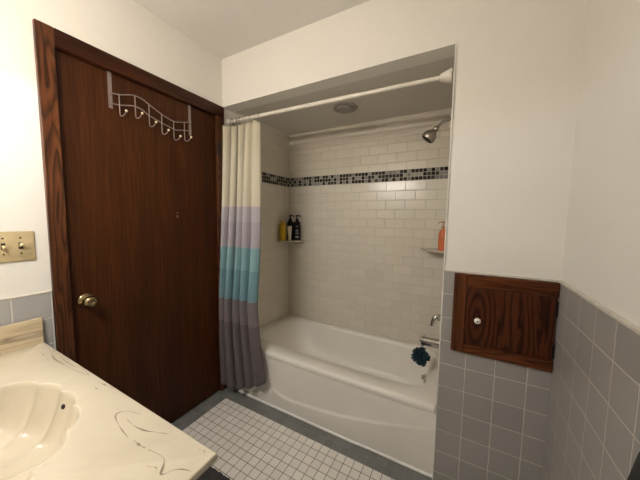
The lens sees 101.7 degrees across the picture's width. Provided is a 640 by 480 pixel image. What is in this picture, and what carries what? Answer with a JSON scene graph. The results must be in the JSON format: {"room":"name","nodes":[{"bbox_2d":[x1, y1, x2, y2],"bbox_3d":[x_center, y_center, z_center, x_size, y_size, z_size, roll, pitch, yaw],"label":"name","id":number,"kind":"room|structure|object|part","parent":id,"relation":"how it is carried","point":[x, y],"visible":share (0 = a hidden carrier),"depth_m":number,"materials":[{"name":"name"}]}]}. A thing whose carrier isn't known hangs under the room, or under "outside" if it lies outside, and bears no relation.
{"room":"bathroom","nodes":[
{"label":"bathroom","id":0,"kind":"room"},
{"bbox_2d":[0,0,230,349],"bbox_3d":[-0.946,-0.043,1.633,0.130,2.432,2.515,3,5,28],"label":"wall","id":1,"kind":"structure","parent":0,"point":[125,30],"depth_m":1.08,"materials":[{"name":"paint"}]},
{"bbox_2d":[0,231,35,262],"bbox_3d":[-1.206,0.027,1.023,0.022,0.120,0.126,3,5,28],"label":"light switch","id":2,"kind":"object","parent":1,"relation":"attached to","point":[15,246],"visible":1,"depth_m":1.04,"materials":[{"name":"gold metal"}]},
{"bbox_2d":[32,18,75,361],"bbox_3d":[-1.195,0.158,1.179,0.128,2.101,0.058,3,5,28],"label":"trim","id":3,"kind":"structure","parent":1,"relation":"attached to","point":[43,34],"depth_m":1.11,"materials":[{"name":"brown wood"}]},
{"bbox_2d":[55,50,220,422],"bbox_3d":[-0.928,0.165,1.551,0.104,2.011,0.844,3,5,28],"label":"door","id":4,"kind":"structure","parent":1,"relation":"in","point":[140,201],"depth_m":1.45,"materials":[{"name":"brown wood"}]},
{"bbox_3d":[-1.111,0.288,1.240,0.018,0.068,0.068,3,5,28],"label":"knob","id":5,"kind":"part","parent":4,"relation":"part of","materials":[{"name":"gold metal"}]},
{"bbox_2d":[107,71,191,141],"bbox_3d":[-0.916,-0.713,1.464,0.125,0.252,0.445,3,5,28],"label":"rack","id":6,"kind":"object","parent":4,"relation":"hanging from","point":[109,82],"visible":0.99,"depth_m":1.41,"materials":[{"name":"metal"}]},
{"bbox_3d":[-0.925,-0.685,1.472,0.006,0.062,0.437,3,5,28],"label":"rail","id":7,"kind":"part","parent":6,"relation":"part of","materials":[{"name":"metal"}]},
{"bbox_3d":[-0.924,-0.735,1.468,0.006,0.071,0.438,3,5,28],"label":"rail","id":8,"kind":"part","parent":6,"relation":"part of","materials":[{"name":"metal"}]},
{"bbox_2d":[53,28,223,117],"bbox_3d":[-0.955,-0.883,1.507,0.128,0.076,0.888,3,5,28],"label":"trim","id":9,"kind":"structure","parent":1,"relation":"attached to","point":[65,43],"depth_m":1.33,"materials":[{"name":"brown wood"}]},
{"bbox_2d":[133,0,369,58],"bbox_3d":[-0.262,-1.224,0.671,2.185,0.100,1.645,3,5,28],"label":"ceiling","id":10,"kind":"structure","parent":0,"point":[225,28],"depth_m":1.45,"materials":[{"name":"paint"}]},
{"bbox_2d":[231,111,288,327],"bbox_3d":[-0.472,0.067,2.346,0.053,2.106,0.788,3,5,28],"label":"wall","id":11,"kind":"structure","parent":0,"point":[273,293],"depth_m":2.36,"materials":[{"name":"beige tile"}]},
{"bbox_2d":[171,388,431,479],"bbox_3d":[-0.088,1.270,1.263,2.185,0.100,2.515,3,5,28],"label":"floor","id":12,"kind":"structure","parent":0,"point":[252,439],"depth_m":1.51,"materials":[{"name":"tile"}]},
{"bbox_2d":[0,317,217,479],"bbox_3d":[-0.847,0.815,0.640,1.082,0.890,0.556,3,5,28],"label":"bathroom vanity","id":13,"kind":"object","parent":12,"relation":"on","point":[59,420],"visible":1,"depth_m":0.72,"materials":[{"name":"beige stone"}]},
{"bbox_2d":[197,466,229,479],"bbox_3d":[-0.499,1.220,1.062,0.636,0.022,0.491,3,5,28],"label":"bath rug","id":14,"kind":"object","parent":12,"relation":"on","point":[210,473],"visible":0.39,"depth_m":1.32,"materials":[{"name":"grey fabric"}]},
{"bbox_2d":[233,315,438,477],"bbox_3d":[0.127,0.974,1.987,1.438,0.383,0.760,3,5,28],"label":"bathtub","id":15,"kind":"object","parent":12,"relation":"on","point":[367,391],"visible":0.89,"depth_m":1.67,"materials":[{"name":"ceramic"}]},
{"bbox_2d":[259,315,438,413],"bbox_3d":[0.131,0.950,1.992,1.438,0.337,0.745,3,5,28],"label":"tub basin","id":16,"kind":"object","parent":15,"relation":"in","point":[311,367],"depth_m":1.80,"materials":[{"name":"ceramic"}]},
{"bbox_2d":[234,56,454,135],"bbox_3d":[0.182,-0.986,1.929,1.490,0.080,0.750,3,5,28],"label":"ceiling","id":17,"kind":"structure","parent":0,"point":[437,95],"depth_m":1.76,"materials":[{"name":"paint"}]},
{"bbox_2d":[332,102,357,113],"bbox_3d":[0.178,-0.926,1.849,0.180,0.024,0.180,3,5,28],"label":"ceiling vent","id":18,"kind":"object","parent":17,"relation":"in","point":[343,107],"visible":1,"depth_m":1.82,"materials":[{"name":"plastic"}]},
{"bbox_2d":[289,108,451,349],"bbox_3d":[0.320,0.082,2.298,1.490,2.106,0.114,3,5,28],"label":"wall","id":19,"kind":"structure","parent":0,"point":[367,196],"depth_m":2.17,"materials":[{"name":"beige tile"}]},
{"bbox_2d":[277,239,304,241],"bbox_3d":[-0.272,0.010,2.459,0.190,0.013,0.190,3,5,28],"label":"corner shelf","id":20,"kind":"object","parent":19,"relation":"attached to","point":[286,239],"visible":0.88,"depth_m":2.43,"materials":[{"name":"beige ceramic"}]},
{"bbox_2d":[279,221,285,240],"bbox_3d":[-0.348,-0.087,2.430,0.064,0.182,0.064,3,5,28],"label":"wash bottle","id":21,"kind":"object","parent":20,"relation":"on","point":[282,227],"visible":1,"depth_m":2.41,"materials":[{"name":"yellow plastic"}]},
{"bbox_2d":[287,226,291,240],"bbox_3d":[-0.283,-0.062,2.429,0.032,0.136,0.032,2,5,19],"label":"tube","id":22,"kind":"object","parent":20,"relation":"on","point":[289,228],"visible":1,"depth_m":2.42,"materials":[{"name":"beige plastic"}]},
{"bbox_2d":[287,215,294,239],"bbox_3d":[-0.282,-0.119,2.479,0.062,0.240,0.062,-2,6,-33],"label":"shampoo bottle","id":23,"kind":"object","parent":20,"relation":"on","point":[290,222],"visible":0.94,"depth_m":2.46,"materials":[{"name":"black plastic"}]},
{"bbox_2d":[294,215,300,240],"bbox_3d":[-0.217,-0.116,2.459,0.062,0.240,0.062,-4,7,-44],"label":"shampoo bottle","id":24,"kind":"object","parent":20,"relation":"on","point":[296,223],"visible":0.99,"depth_m":2.44,"materials":[{"name":"black plastic"}]},
{"bbox_3d":[0.336,-0.888,2.158,1.428,0.148,0.014,3,5,28],"label":"cove trim","id":25,"kind":"part","parent":19,"relation":"part of","materials":[{"name":"beige ceramic"}]},
{"bbox_2d":[420,247,443,253],"bbox_3d":[0.811,0.075,1.859,0.210,0.013,0.210,3,5,28],"label":"corner shelf","id":26,"kind":"object","parent":19,"relation":"attached to","point":[435,250],"visible":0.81,"depth_m":1.86,"materials":[{"name":"beige ceramic"}]},
{"bbox_2d":[438,221,444,250],"bbox_3d":[0.851,-0.029,1.806,0.056,0.204,0.056,-4,6,-42],"label":"soap bottle","id":27,"kind":"object","parent":26,"relation":"on","point":[441,237],"visible":0.87,"depth_m":1.79,"materials":[{"name":"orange plastic"}]},
{"bbox_2d":[222,0,586,479],"bbox_3d":[0.203,-0.016,1.500,2.035,2.432,0.109,3,5,28],"label":"wall","id":28,"kind":"structure","parent":0,"point":[516,78],"depth_m":1.15,"materials":[{"name":"paint"}]},
{"bbox_2d":[215,115,226,390],"bbox_3d":[-0.771,0.136,1.955,0.128,2.027,0.063,3,5,28],"label":"trim","id":29,"kind":"structure","parent":28,"relation":"attached to","point":[219,121],"depth_m":1.87,"materials":[{"name":"brown wood"}]},
{"bbox_2d":[226,68,452,124],"bbox_3d":[-0.029,-0.814,1.571,1.476,0.074,0.064,3,5,28],"label":"curtain rod","id":30,"kind":"object","parent":28,"relation":"attached to","point":[446,76],"visible":0.93,"depth_m":1.45,"materials":[{"name":"white metal"}]},
{"bbox_3d":[-0.571,-0.841,1.904,0.004,0.083,0.114,3,5,28],"label":"curtain hook","id":31,"kind":"object","parent":30,"relation":"hanging from","visible":0},
{"bbox_2d":[219,120,265,389],"bbox_3d":[-0.504,0.134,1.874,0.425,1.901,0.261,3,5,28],"label":"shower curtain","id":32,"kind":"object","parent":31,"relation":"hanging from","point":[241,359],"visible":1,"depth_m":1.84,"materials":[{"name":"fabric"}]},
{"bbox_2d":[450,272,559,371],"bbox_3d":[0.780,0.345,1.125,0.371,0.368,0.044,3,5,28],"label":"access hatch","id":33,"kind":"object","parent":28,"relation":"attached to","point":[510,320],"visible":1,"depth_m":1.12,"materials":[{"name":"brown wood"}]},
{"bbox_3d":[0.701,0.359,1.160,0.027,0.027,0.024,3,5,28],"label":"knob","id":34,"kind":"part","parent":33,"relation":"part of","materials":[{"name":"white ceramic"}]},
{"bbox_3d":[0.806,0.506,1.137,0.319,0.046,0.020,3,5,28],"label":"frame rail","id":35,"kind":"part","parent":33,"relation":"part of","materials":[{"name":"brown wood"}]},
{"bbox_3d":[0.808,0.351,1.125,0.313,0.262,0.018,3,5,28],"label":"hatch door","id":36,"kind":"part","parent":33,"relation":"part of","materials":[{"name":"brown wood"}]},
{"bbox_3d":[0.811,0.191,1.111,0.319,0.057,0.020,3,5,28],"label":"frame rail","id":37,"kind":"part","parent":33,"relation":"part of","materials":[{"name":"brown wood"}]},
{"bbox_2d":[411,336,429,366],"bbox_3d":[0.639,0.708,1.652,0.116,0.176,0.115,-1,5,-24],"label":"loofah","id":38,"kind":"object","parent":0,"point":[420,355],"visible":1,"depth_m":1.64,"materials":[{"name":"teal"}]},
{"bbox_2d":[542,0,639,479],"bbox_3d":[0.831,0.062,0.667,0.131,2.432,2.515,3,5,28],"label":"wall","id":39,"kind":"structure","parent":0,"point":[593,426],"depth_m":0.75,"materials":[{"name":"paint"}]},
{"bbox_3d":[0.522,0.156,0.286,0.059,0.036,0.036,3,5,28],"label":"wall hook","id":40,"kind":"object","parent":39,"relation":"attached to","visible":0},
{"bbox_2d":[627,452,639,479],"bbox_3d":[0.490,0.469,0.316,0.087,0.600,0.460,3,5,28],"label":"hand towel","id":41,"kind":"object","parent":40,"relation":"hanging from","point":[634,474],"visible":1,"depth_m":0.46,"materials":[{"name":"grey fabric"}]},
{"bbox_3d":[0.863,0.144,1.641,0.103,2.106,0.750,3,5,28],"label":"wall","id":42,"kind":"structure","parent":0,"visible":0},
{"bbox_2d":[420,335,438,347],"bbox_3d":[0.709,0.647,1.656,0.136,0.071,0.068,3,5,28],"label":"tub spout","id":43,"kind":"object","parent":42,"relation":"attached to","point":[429,341],"visible":0.71,"depth_m":1.64,"materials":[{"name":"silver metal"}]},
{"bbox_2d":[430,314,440,326],"bbox_3d":[0.735,0.483,1.629,0.081,0.150,0.150,3,5,28],"label":"shower valve","id":44,"kind":"object","parent":42,"relation":"attached to","point":[437,317],"visible":0.59,"depth_m":1.63,"materials":[{"name":"silver metal"}]},
{"bbox_3d":[0.718,0.507,1.637,0.046,0.074,0.025,3,5,23],"label":"lever","id":45,"kind":"part","parent":44,"relation":"part of","materials":[{"name":"silver metal"}]},
{"bbox_2d":[422,118,450,142],"bbox_3d":[0.704,-0.658,1.550,0.182,0.149,0.083,3,5,28],"label":"shower","id":46,"kind":"object","parent":42,"relation":"attached to","point":[429,136],"visible":0.83,"depth_m":1.55,"materials":[{"name":"silver metal"}]},
{"bbox_3d":[0.739,-0.688,1.538,0.112,0.058,0.017,3,5,28],"label":"shower arm","id":47,"kind":"part","parent":46,"relation":"part of","materials":[{"name":"silver metal"}]}
]}

